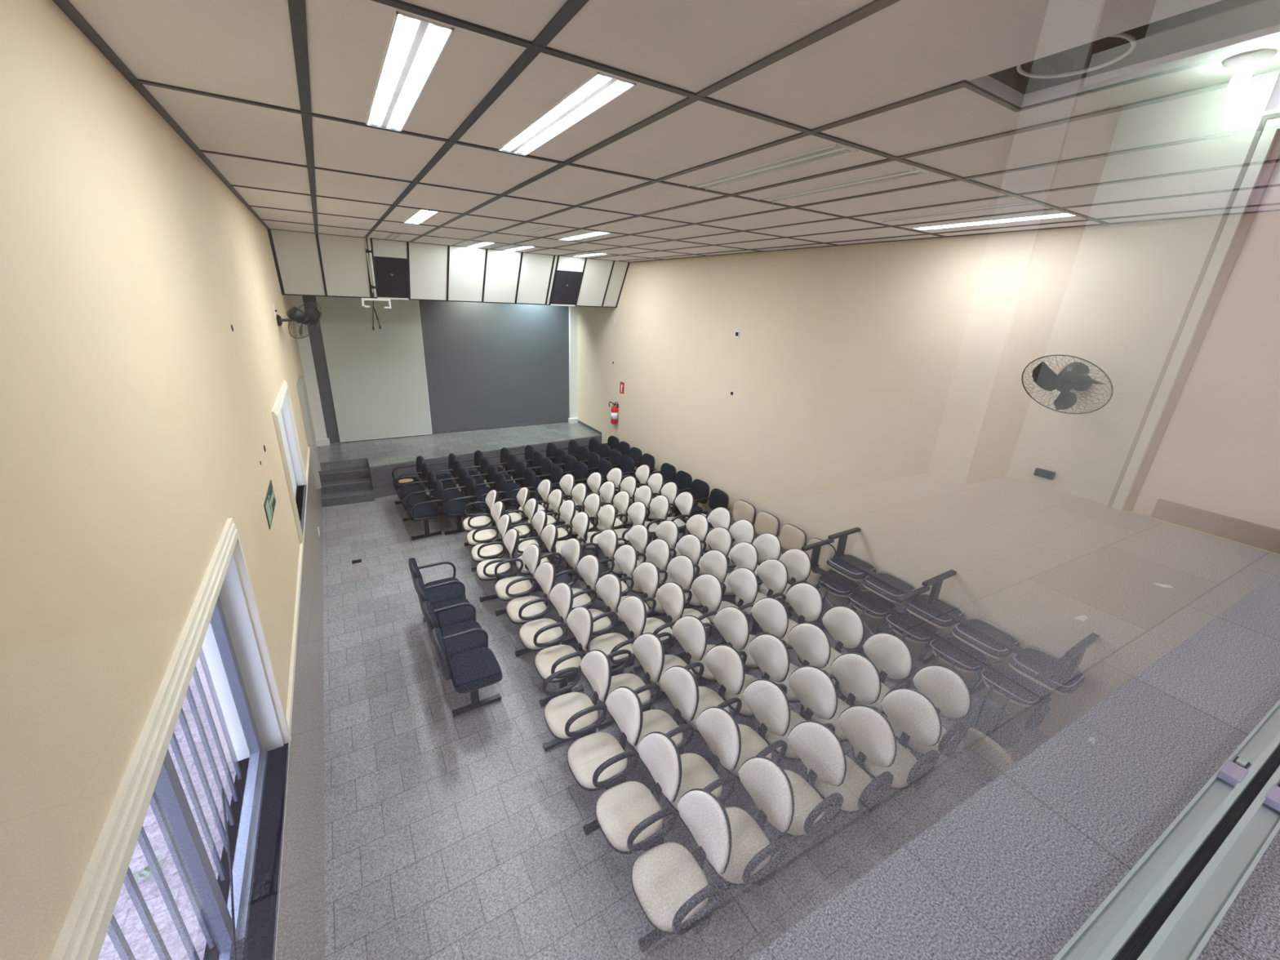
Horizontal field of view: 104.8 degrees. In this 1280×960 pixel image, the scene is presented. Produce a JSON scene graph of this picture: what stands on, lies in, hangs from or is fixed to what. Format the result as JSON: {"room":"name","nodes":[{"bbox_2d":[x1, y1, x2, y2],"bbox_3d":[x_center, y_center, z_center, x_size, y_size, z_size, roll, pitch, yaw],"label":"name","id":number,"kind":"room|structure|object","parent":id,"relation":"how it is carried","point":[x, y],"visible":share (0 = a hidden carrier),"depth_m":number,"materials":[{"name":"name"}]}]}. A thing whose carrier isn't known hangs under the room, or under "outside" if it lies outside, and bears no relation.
{"room":"auditorium","nodes":[
{"label":"auditorium","id":0,"kind":"room"},
{"bbox_2d":[0,0,324,959],"bbox_3d":[-3.665,-0.379,4.910,0.200,4.494,12.350,-9,23,-30],"label":"wall","id":1,"kind":"structure","parent":0,"point":[135,422],"depth_m":1.38,"materials":[{"name":"beige paint"}]},
{"bbox_2d":[48,517,291,959],"bbox_3d":[-1.501,1.179,1.667,0.233,1.370,2.180,-9,23,-30],"label":"window","id":2,"kind":"structure","parent":1,"relation":"in","point":[224,618],"depth_m":1.85,"materials":[{"name":"white paint"}]},
{"bbox_2d":[263,480,275,528],"bbox_3d":[-2.660,0.168,3.548,0.009,0.180,0.540,-9,23,-30],"label":"exit sign","id":3,"kind":"object","parent":1,"relation":"attached to","point":[269,503],"visible":1,"depth_m":3.50,"materials":[{"name":"green plastic"}]},
{"bbox_2d":[271,303,276,316],"bbox_3d":[-4.457,-2.072,6.022,0.030,0.150,0.100,-9,23,-30],"label":"switch box","id":4,"kind":"object","parent":1,"relation":"attached to","point":[273,307],"visible":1,"depth_m":5.99,"materials":[{"name":"white plastic"}]},
{"bbox_2d":[266,446,310,959],"bbox_3d":[-2.904,0.939,4.195,0.020,0.070,9.300,-9,23,-30],"label":"trim","id":5,"kind":"structure","parent":1,"relation":"attached to","point":[292,668],"depth_m":2.90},
{"bbox_2d":[271,380,307,542],"bbox_3d":[-3.855,-0.262,5.303,0.233,1.320,1.830,-9,23,-30],"label":"window","id":6,"kind":"structure","parent":1,"relation":"in","point":[282,414],"depth_m":5.79,"materials":[{"name":"white paint"}]},
{"bbox_2d":[275,302,322,338],"bbox_3d":[-4.468,-2.082,6.430,0.548,0.457,0.532,10,21,19],"label":"wall fan","id":7,"kind":"object","parent":1,"relation":"attached to","point":[295,314],"visible":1,"depth_m":6.43,"materials":[{"name":"black plastic"}]},
{"bbox_2d":[296,375,321,488],"bbox_3d":[-5.516,-0.800,8.180,0.130,1.700,0.960,-9,23,-30],"label":"door","id":8,"kind":"structure","parent":1,"relation":"in","point":[300,384],"depth_m":7.93,"materials":[{"name":"grey paint"}]},
{"bbox_2d":[302,295,568,439],"bbox_3d":[-4.203,-2.704,11.267,5.868,4.494,0.200,-9,23,-30],"label":"wall","id":9,"kind":"structure","parent":0,"point":[487,364],"depth_m":11.56,"materials":[{"name":"grey paint"}]},
{"bbox_2d":[288,295,329,446],"bbox_3d":[-6.509,-2.529,9.617,0.230,3.824,0.138,-9,23,-30],"label":"trim","id":10,"kind":"structure","parent":9,"relation":"attached to","point":[304,345],"depth_m":9.80,"materials":[{"name":"white paint"}]},
{"bbox_2d":[315,296,432,442],"bbox_3d":[-5.501,-2.519,10.336,1.835,3.375,0.029,-9,23,-30],"label":"projection screen","id":11,"kind":"object","parent":9,"relation":"attached to","point":[378,378],"visible":0.76,"depth_m":10.37,"materials":[{"name":"grey fabric"}]},
{"bbox_2d":[329,419,601,443],"bbox_3d":[-3.829,-0.950,11.120,5.868,0.070,1.517,-9,23,-30],"label":"baseboard","id":12,"kind":"structure","parent":9,"relation":"attached to","point":[335,441],"depth_m":12.12,"materials":[{"name":"stone"}]},
{"bbox_2d":[568,306,578,423],"bbox_3d":[-1.685,-3.321,12.427,0.230,3.824,0.138,-9,23,-30],"label":"trim","id":13,"kind":"structure","parent":9,"relation":"attached to","point":[573,310],"depth_m":12.56,"materials":[{"name":"white paint"}]},
{"bbox_2d":[266,229,630,307],"bbox_3d":[-2.873,-3.606,8.729,5.868,0.878,0.557,-9,23,-30],"label":"soffit panel","id":14,"kind":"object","parent":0,"point":[307,264],"depth_m":8.39,"materials":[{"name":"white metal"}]},
{"bbox_2d":[373,256,408,300],"bbox_3d":[-4.084,-3.309,8.116,0.479,0.637,0.370,-9,23,-30],"label":"loudspeaker","id":15,"kind":"object","parent":14,"relation":"attached to","point":[391,273],"visible":0.98,"depth_m":8.10,"materials":[{"name":"plastic"}]},
{"bbox_2d":[551,270,582,306],"bbox_3d":[-1.443,-3.742,9.655,0.524,0.637,0.370,-9,23,-30],"label":"loudspeaker","id":16,"kind":"object","parent":14,"relation":"attached to","point":[566,284],"visible":1,"depth_m":9.64,"materials":[{"name":"plastic"}]},
{"bbox_2d":[316,422,601,487],"bbox_3d":[-3.728,-0.550,11.058,5.868,0.630,1.970,-9,23,-30],"label":"stage","id":17,"kind":"structure","parent":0,"point":[393,451],"depth_m":10.63,"materials":[{"name":"tile"}]},
{"bbox_2d":[369,435,601,497],"bbox_3d":[-2.978,-0.362,10.663,5.053,0.610,0.004,-12,24,-35],"label":"trim","id":18,"kind":"structure","parent":17,"relation":"attached to","point":[382,479],"depth_m":9.84,"materials":[{"name":"stone"}]},
{"bbox_2d":[52,0,1279,262],"bbox_3d":[-0.946,-3.178,5.540,6.268,0.667,12.400,-9,23,-30],"label":"ceiling","id":19,"kind":"structure","parent":0,"point":[274,97],"depth_m":1.99,"materials":[{"name":"white"}]},
{"bbox_2d":[360,237,391,329],"bbox_3d":[-4.207,-3.084,7.819,0.420,1.370,0.339,-9,23,-30],"label":"projector mount","id":20,"kind":"object","parent":19,"relation":"hanging from","point":[372,286],"visible":1,"depth_m":7.88,"materials":[{"name":"white metal"}]},
{"bbox_2d":[382,232,402,239],"bbox_3d":[-3.607,-3.570,7.176,0.155,0.054,1.200,-9,23,-30],"label":"ceiling lamp","id":21,"kind":"object","parent":19,"relation":"attached to","point":[392,236],"visible":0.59,"depth_m":7.16,"materials":[{"name":"white"}]},
{"bbox_2d":[365,10,453,130],"bbox_3d":[-0.924,-1.532,1.887,0.155,0.054,1.200,-9,23,-30],"label":"ceiling lamp","id":22,"kind":"object","parent":19,"relation":"attached to","point":[415,46],"visible":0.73,"depth_m":1.74,"materials":[{"name":"white plastic"}]},
{"bbox_2d":[404,209,438,224],"bbox_3d":[-2.322,-2.792,5.190,0.155,0.054,1.200,-9,23,-30],"label":"ceiling lamp","id":23,"kind":"object","parent":19,"relation":"attached to","point":[421,215],"visible":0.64,"depth_m":5.15,"materials":[{"name":"white plastic"}]},
{"bbox_2d":[466,241,493,248],"bbox_3d":[-2.545,-3.752,7.816,0.155,0.054,1.200,-9,23,-30],"label":"ceiling lamp","id":24,"kind":"object","parent":19,"relation":"attached to","point":[482,244],"visible":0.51,"depth_m":7.79,"materials":[{"name":"white plastic"}]},
{"bbox_2d":[503,245,534,251],"bbox_3d":[-2.009,-3.840,8.128,0.155,0.054,1.200,-9,23,-30],"label":"ceiling lamp","id":25,"kind":"object","parent":19,"relation":"attached to","point":[524,246],"visible":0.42,"depth_m":8.11,"materials":[{"name":"white plastic"}]},
{"bbox_2d":[508,226,554,236],"bbox_3d":[-1.328,-3.015,5.934,0.155,0.054,1.200,-9,23,-30],"label":"ceiling lamp","id":26,"kind":"object","parent":19,"relation":"attached to","point":[540,228],"visible":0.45,"depth_m":5.85,"materials":[{"name":"white"}]},
{"bbox_2d":[498,71,636,155],"bbox_3d":[-0.388,-1.619,2.199,0.155,0.054,1.200,-9,23,-30],"label":"ceiling lamp","id":27,"kind":"object","parent":19,"relation":"attached to","point":[600,89],"visible":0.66,"depth_m":2.06,"materials":[{"name":"white plastic"}]},
{"bbox_2d":[560,231,610,240],"bbox_3d":[-0.714,-3.056,6.126,0.155,0.054,1.200,-9,23,-30],"label":"ceiling lamp","id":28,"kind":"object","parent":19,"relation":"attached to","point":[594,233],"visible":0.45,"depth_m":6.07,"materials":[{"name":"white plastic"}]},
{"bbox_2d":[574,253,609,257],"bbox_3d":[-0.875,-3.979,8.657,0.155,0.054,1.200,-9,23,-30],"label":"ceiling lamp","id":29,"kind":"object","parent":19,"relation":"attached to","point":[595,254],"visible":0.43,"depth_m":8.70,"materials":[{"name":"white plastic"}]},
{"bbox_2d":[688,144,857,190],"bbox_3d":[0.684,-1.795,2.823,0.155,0.054,1.200,-9,23,-30],"label":"ceiling lamp","id":30,"kind":"object","parent":19,"relation":"attached to","point":[834,151],"visible":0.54,"depth_m":2.71,"materials":[{"name":"white"}]},
{"bbox_2d":[757,168,930,203],"bbox_3d":[1.220,-1.883,3.135,0.155,0.054,1.200,-9,23,-30],"label":"ceiling lamp","id":31,"kind":"object","parent":19,"relation":"attached to","point":[912,172],"visible":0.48,"depth_m":3.03,"materials":[{"name":"white"}]},
{"bbox_2d":[870,200,1039,222],"bbox_3d":[2.323,-2.041,3.712,0.155,0.054,1.200,-9,23,-30],"label":"ceiling lamp","id":32,"kind":"object","parent":19,"relation":"attached to","point":[1024,203],"visible":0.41,"depth_m":3.65,"materials":[{"name":"white"}]},
{"bbox_2d":[911,213,1075,230],"bbox_3d":[2.833,-2.124,4.009,0.155,0.054,1.200,-9,23,-30],"label":"ceiling lamp","id":33,"kind":"object","parent":19,"relation":"attached to","point":[1058,215],"visible":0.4,"depth_m":3.95,"materials":[{"name":"white plastic"}]},
{"bbox_2d":[1021,51,1074,83],"bbox_3d":[1.537,-1.273,1.247,0.370,0.110,1.000,-9,23,-30],"label":"batten","id":34,"kind":"object","parent":19,"relation":"attached to","point":[1057,63],"visible":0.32,"depth_m":1.64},
{"bbox_2d":[1016,32,1137,78],"bbox_3d":[1.356,-1.324,1.543,0.290,0.012,0.290,-9,23,-30],"label":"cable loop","id":35,"kind":"object","parent":34,"relation":"attached to","point":[1131,39],"visible":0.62,"depth_m":1.61,"materials":[{"name":"white"}]},
{"bbox_2d":[322,475,1026,959],"bbox_3d":[-1.132,1.400,7.151,6.268,0.150,12.500,-9,23,-30],"label":"floor","id":36,"kind":"structure","parent":0,"point":[460,837],"depth_m":3.85,"materials":[{"name":"tile"}]},
{"bbox_2d":[318,466,374,506],"bbox_3d":[-5.495,0.114,9.229,0.836,0.470,0.720,-9,23,-30],"label":"steps","id":37,"kind":"structure","parent":36,"relation":"on","point":[357,476],"depth_m":9.17,"materials":[{"name":"tile"}]},
{"bbox_2d":[319,457,373,499],"bbox_3d":[-5.486,-0.033,9.171,0.834,0.484,0.739,-9,23,-30],"label":"trim","id":38,"kind":"structure","parent":37,"relation":"attached to","point":[361,458],"depth_m":9.17,"materials":[{"name":"stone"}]},
{"bbox_2d":[351,559,361,564],"bbox_3d":[-4.109,1.181,7.146,0.120,0.004,0.100,-9,23,-30],"label":"floor drain","id":39,"kind":"object","parent":36,"relation":"on","point":[357,561],"visible":1,"depth_m":7.14,"materials":[{"name":"black paint"}]},
{"bbox_2d":[391,455,443,540],"bbox_3d":[-3.803,0.260,8.426,0.545,0.891,1.972,-10,24,-32],"label":"row of chairs","id":40,"kind":"object","parent":36,"relation":"on","point":[415,500],"visible":1,"depth_m":8.13,"materials":[{"name":"black fabric"}]},
{"bbox_2d":[428,453,475,535],"bbox_3d":[-3.332,0.203,8.644,0.545,0.891,1.972,-9,23,-30],"label":"row of chairs","id":41,"kind":"object","parent":36,"relation":"on","point":[454,501],"visible":0.81,"depth_m":8.24,"materials":[{"name":"black fabric"}]},
{"bbox_2d":[408,557,502,717],"bbox_3d":[-1.974,1.525,5.166,0.544,0.891,1.964,-9,23,-30],"label":"row of chairs","id":42,"kind":"object","parent":36,"relation":"on","point":[464,655],"visible":1,"depth_m":4.80,"materials":[{"name":"black fabric"}]},
{"bbox_2d":[453,449,506,525],"bbox_3d":[-2.912,0.134,8.889,0.544,0.891,1.972,-9,23,-30],"label":"row of chairs","id":43,"kind":"object","parent":36,"relation":"on","point":[497,481],"visible":0.7,"depth_m":8.68,"materials":[{"name":"black fabric"}]},
{"bbox_2d":[462,489,519,602],"bbox_3d":[-2.122,0.860,6.948,0.548,0.916,1.998,-7,22,-24],"label":"row of chairs","id":44,"kind":"object","parent":36,"relation":"on","point":[487,551],"visible":0.97,"depth_m":6.75,"materials":[{"name":"black paint"}]},
{"bbox_2d":[480,447,536,519],"bbox_3d":[-2.476,0.062,9.143,0.544,0.891,1.972,-9,23,-30],"label":"row of chairs","id":45,"kind":"object","parent":36,"relation":"on","point":[509,461],"visible":0.66,"depth_m":8.92,"materials":[{"name":"black fabric"}]},
{"bbox_2d":[494,486,558,592],"bbox_3d":[-1.675,0.818,7.121,0.548,0.916,1.998,-7,22,-25],"label":"row of chairs","id":46,"kind":"object","parent":36,"relation":"on","point":[548,534],"visible":0.68,"depth_m":6.98,"materials":[{"name":"black paint"}]},
{"bbox_2d":[505,444,563,515],"bbox_3d":[-2.049,-0.008,9.392,0.545,0.891,1.972,-9,23,-30],"label":"row of chairs","id":47,"kind":"object","parent":36,"relation":"on","point":[544,466],"visible":0.54,"depth_m":9.24,"materials":[{"name":"black fabric"}]},
{"bbox_2d":[494,543,593,706],"bbox_3d":[-1.094,1.482,5.358,0.548,0.916,1.994,-9,23,-29],"label":"row of chairs","id":48,"kind":"object","parent":36,"relation":"on","point":[537,633],"visible":0.99,"depth_m":5.17,"materials":[{"name":"beige fabric"}]},
{"bbox_2d":[517,479,589,574],"bbox_3d":[-1.349,0.692,7.510,0.548,0.916,1.998,-9,23,-29],"label":"row of chairs","id":49,"kind":"object","parent":36,"relation":"on","point":[580,522],"visible":0.56,"depth_m":7.36,"materials":[{"name":"black paint"}]},
{"bbox_2d":[528,442,587,510],"bbox_3d":[-1.638,-0.075,9.631,0.545,0.891,1.972,-9,23,-30],"label":"row of chairs","id":50,"kind":"object","parent":36,"relation":"on","point":[568,463],"visible":0.51,"depth_m":9.53,"materials":[{"name":"black fabric"}]},
{"bbox_2d":[541,473,616,564],"bbox_3d":[-1.005,0.604,7.798,0.548,0.916,1.998,-9,23,-30],"label":"row of chairs","id":51,"kind":"object","parent":36,"relation":"on","point":[606,514],"visible":0.55,"depth_m":7.62,"materials":[{"name":"black paint"}]},
{"bbox_2d":[552,440,612,493],"bbox_3d":[-1.219,-0.144,9.875,0.545,0.891,1.972,-9,23,-30],"label":"row of chairs","id":52,"kind":"object","parent":36,"relation":"on","point":[581,453],"visible":0.34,"depth_m":9.74,"materials":[{"name":"black fabric"}]},
{"bbox_2d":[536,537,646,674],"bbox_3d":[-0.611,1.433,5.558,0.548,0.916,1.994,-10,23,-31],"label":"row of chairs","id":53,"kind":"object","parent":36,"relation":"on","point":[632,610],"visible":0.71,"depth_m":5.34,"materials":[{"name":"beige fabric"}]},
{"bbox_2d":[576,437,635,494],"bbox_3d":[-0.808,-0.211,10.114,0.544,0.891,1.972,-9,23,-30],"label":"row of chairs","id":54,"kind":"object","parent":36,"relation":"on","point":[626,464],"visible":0.29,"depth_m":9.95,"materials":[{"name":"black fabric"}]},
{"bbox_2d":[572,471,646,546],"bbox_3d":[-0.560,0.570,7.948,0.548,0.916,1.998,-9,23,-29],"label":"row of chairs","id":55,"kind":"object","parent":36,"relation":"on","point":[637,512],"visible":0.47,"depth_m":7.73,"materials":[{"name":"black paint"}]},
{"bbox_2d":[600,435,655,488],"bbox_3d":[-0.406,-0.277,10.349,0.544,0.891,1.972,-9,23,-30],"label":"row of chairs","id":56,"kind":"object","parent":36,"relation":"on","point":[636,454],"visible":0.35,"depth_m":10.16,"materials":[{"name":"black fabric"}]},
{"bbox_2d":[589,467,669,545],"bbox_3d":[-0.216,0.486,8.226,0.548,0.916,1.998,-9,23,-30],"label":"row of chairs","id":57,"kind":"object","parent":36,"relation":"on","point":[660,504],"visible":0.55,"depth_m":7.96,"materials":[{"name":"black paint"}]},
{"bbox_2d":[574,528,685,673],"bbox_3d":[-0.195,1.349,5.844,0.548,0.916,1.994,-9,23,-30],"label":"row of chairs","id":58,"kind":"object","parent":36,"relation":"on","point":[670,596],"visible":0.59,"depth_m":5.66,"materials":[{"name":"beige fabric"}]},
{"bbox_2d":[542,649,732,952],"bbox_3d":[-0.140,2.166,3.592,0.548,0.916,2.022,-9,23,-30],"label":"row of chairs","id":59,"kind":"object","parent":36,"relation":"on","point":[671,888],"visible":1,"depth_m":3.30,"materials":[{"name":"beige fabric"}]},
{"bbox_2d":[620,464,693,533],"bbox_3d":[0.229,0.426,8.449,0.548,0.916,1.998,-7,22,-26],"label":"row of chairs","id":60,"kind":"object","parent":36,"relation":"on","point":[684,501],"visible":0.47,"depth_m":8.19,"materials":[{"name":"black paint"}]},
{"bbox_2d":[608,524,723,658],"bbox_3d":[0.216,1.301,6.029,0.548,0.916,1.994,-10,23,-31],"label":"row of chairs","id":61,"kind":"object","parent":36,"relation":"on","point":[708,588],"visible":0.55,"depth_m":5.86,"materials":[{"name":"beige fabric"}]},
{"bbox_2d":[640,462,729,528],"bbox_3d":[0.721,0.392,8.644,0.544,0.891,2.000,-9,23,-30],"label":"row of chairs","id":62,"kind":"object","parent":36,"relation":"on","point":[700,489],"visible":0.41,"depth_m":8.45,"materials":[{"name":"black fabric"}]},
{"bbox_2d":[597,632,794,903],"bbox_3d":[0.302,2.098,3.838,0.548,0.916,2.022,-9,23,-29],"label":"row of chairs","id":63,"kind":"object","parent":36,"relation":"on","point":[769,786],"visible":0.77,"depth_m":3.54,"materials":[{"name":"beige fabric"}]},
{"bbox_2d":[638,520,758,645],"bbox_3d":[0.628,1.261,6.192,0.548,0.916,1.994,-10,24,-32],"label":"row of chairs","id":64,"kind":"object","parent":36,"relation":"on","point":[743,581],"visible":0.39,"depth_m":5.99,"materials":[{"name":"beige fabric"}]},
{"bbox_2d":[670,513,788,635],"bbox_3d":[1.048,1.192,6.436,0.548,0.916,1.994,-9,23,-30],"label":"row of chairs","id":65,"kind":"object","parent":36,"relation":"on","point":[773,573],"visible":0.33,"depth_m":6.22,"materials":[{"name":"beige fabric"}]},
{"bbox_2d":[644,615,846,854],"bbox_3d":[0.731,2.015,4.122,0.548,0.916,2.022,-10,23,-31],"label":"row of chairs","id":66,"kind":"object","parent":36,"relation":"on","point":[818,747],"visible":0.63,"depth_m":3.85,"materials":[{"name":"beige fabric"}]},
{"bbox_2d":[687,506,811,617],"bbox_3d":[1.410,1.109,6.713,0.548,0.916,1.994,-9,23,-30],"label":"row of chairs","id":67,"kind":"object","parent":36,"relation":"on","point":[797,562],"visible":0.37,"depth_m":6.52,"materials":[{"name":"black paint"}]},
{"bbox_2d":[711,499,836,611],"bbox_3d":[1.801,1.021,7.045,0.545,0.891,1.958,-9,23,-30],"label":"row of chairs","id":68,"kind":"object","parent":36,"relation":"on","point":[791,536],"visible":0.32,"depth_m":6.93,"materials":[{"name":"black paint"}]},
{"bbox_2d":[689,606,897,836],"bbox_3d":[1.160,1.972,4.295,0.548,0.916,2.022,-10,23,-31],"label":"row of chairs","id":69,"kind":"object","parent":36,"relation":"on","point":[868,731],"visible":0.55,"depth_m":3.98,"materials":[{"name":"beige fabric"}]},
{"bbox_2d":[727,597,942,813],"bbox_3d":[1.593,1.925,4.482,0.548,0.916,2.022,-10,24,-32],"label":"row of chairs","id":70,"kind":"object","parent":36,"relation":"on","point":[913,714],"visible":0.56,"depth_m":4.17,"materials":[{"name":"beige fabric"}]},
{"bbox_2d":[763,582,971,760],"bbox_3d":[2.026,1.838,4.777,0.548,0.916,2.022,-9,23,-30],"label":"row of chairs","id":71,"kind":"object","parent":36,"relation":"on","point":[891,656],"visible":0.47,"depth_m":4.54,"materials":[{"name":"beige fabric"}]},
{"bbox_2d":[801,538,1069,747],"bbox_3d":[2.869,1.629,5.371,0.596,0.912,2.630,-9,23,-30],"label":"row of chairs","id":72,"kind":"object","parent":36,"relation":"on","point":[985,715],"visible":0.6,"depth_m":4.86,"materials":[{"name":"black fabric"}]},
{"bbox_2d":[826,527,1078,689],"bbox_3d":[3.102,1.220,5.155,0.547,0.457,2.518,-9,23,-30],"label":"row of chairs","id":73,"kind":"object","parent":36,"relation":"on","point":[985,638],"visible":0.87,"depth_m":5.05,"materials":[{"name":"black paint"}]},
{"bbox_2d":[962,728,1007,777],"bbox_3d":[2.971,2.356,4.205,0.155,0.394,0.440,-5,21,-21],"label":"seat cushion","id":74,"kind":"object","parent":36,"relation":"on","point":[985,753],"visible":0.59,"depth_m":4.21,"materials":[{"name":"beige fabric"}]},
{"bbox_2d":[577,210,1279,721],"bbox_3d":[1.875,-1.020,7.395,0.200,4.494,13.700,-9,23,-30],"label":"wall","id":75,"kind":"structure","parent":0,"point":[878,388],"depth_m":5.06,"materials":[{"name":"beige paint"}]},
{"bbox_2d":[608,401,617,424],"bbox_3d":[-0.620,-1.528,11.118,0.299,0.519,0.159,13,22,25],"label":"fire extinguisher","id":76,"kind":"object","parent":75,"relation":"attached to","point":[614,414],"visible":1,"depth_m":11.06,"materials":[{"name":"red metal"}]},
{"bbox_2d":[619,382,624,393],"bbox_3d":[-0.397,-2.021,10.799,0.014,0.240,0.180,-9,23,-30],"label":"fire sign","id":77,"kind":"object","parent":75,"relation":"attached to","point":[622,384],"visible":1,"depth_m":10.79,"materials":[{"name":"red plastic"}]},
{"bbox_2d":[729,390,734,396],"bbox_3d":[1.457,-1.371,7.802,0.011,0.090,0.090,-9,23,-30],"label":"socket plate","id":78,"kind":"object","parent":75,"relation":"attached to","point":[731,392],"visible":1,"depth_m":7.79,"materials":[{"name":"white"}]},
{"bbox_2d":[734,330,739,337],"bbox_3d":[1.481,-2.226,7.520,0.011,0.100,0.100,-9,23,-30],"label":"socket plate","id":79,"kind":"object","parent":75,"relation":"attached to","point":[736,332],"visible":1,"depth_m":7.51,"materials":[{"name":"white plastic"}]},
{"bbox_2d":[1033,467,1055,479],"bbox_3d":[3.624,-0.056,4.416,0.046,0.064,0.140,-9,23,-30],"label":"junction box","id":80,"kind":"object","parent":75,"relation":"attached to","point":[1038,472],"visible":1,"depth_m":4.40,"materials":[{"name":"black plastic"}]},
{"bbox_2d":[1036,470,1050,477],"bbox_3d":[3.607,-0.053,4.406,0.006,0.036,0.100,-9,23,-30],"label":"socket","id":81,"kind":"object","parent":80,"relation":"attached to","point":[1043,473],"depth_m":4.41,"materials":[{"name":"grey plastic"}]},
{"bbox_2d":[1021,354,1113,413],"bbox_3d":[3.420,-0.771,3.986,0.531,0.482,0.549,10,21,18],"label":"wall fan","id":82,"kind":"object","parent":75,"relation":"attached to","point":[1074,375],"visible":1,"depth_m":3.96,"materials":[{"name":"black plastic"}]},
{"bbox_2d":[747,788,1279,959],"bbox_3d":[2.091,1.172,0.443,7.000,0.120,2.716,-8,22,-27],"label":"floor","id":83,"kind":"structure","parent":0,"point":[1250,928],"depth_m":0.97,"materials":[{"name":"stone"}]},
{"bbox_3d":[1.612,-0.786,0.614,6.796,3.400,0.440,-9,23,-30],"label":"wall","id":84,"kind":"structure","parent":0,"visible":0},
{"bbox_2d":[847,235,1279,959],"bbox_3d":[1.553,-0.089,0.895,4.580,1.894,0.100,-8,22,-27],"label":"window","id":85,"kind":"structure","parent":84,"relation":"in","point":[1139,798],"depth_m":0.21,"materials":[{"name":"glass"}]},
{"label":"outside","id":86,"kind":"structure","parent":0,"visible":0},
{"bbox_2d":[97,645,235,959],"bbox_3d":[-9.565,2.724,2.404,13.264,0.250,28.000,-9,23,-30],"label":"ground","id":87,"kind":"structure","parent":86,"point":[125,913],"depth_m":3.29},
{"bbox_2d":[134,854,163,879],"bbox_3d":[-3.219,2.564,3.221,0.100,0.050,0.181,11,21,22],"label":"weed","id":88,"kind":"object","parent":87,"relation":"on","point":[146,868],"visible":0.53,"depth_m":3.20,"materials":[{"name":"green plant"}]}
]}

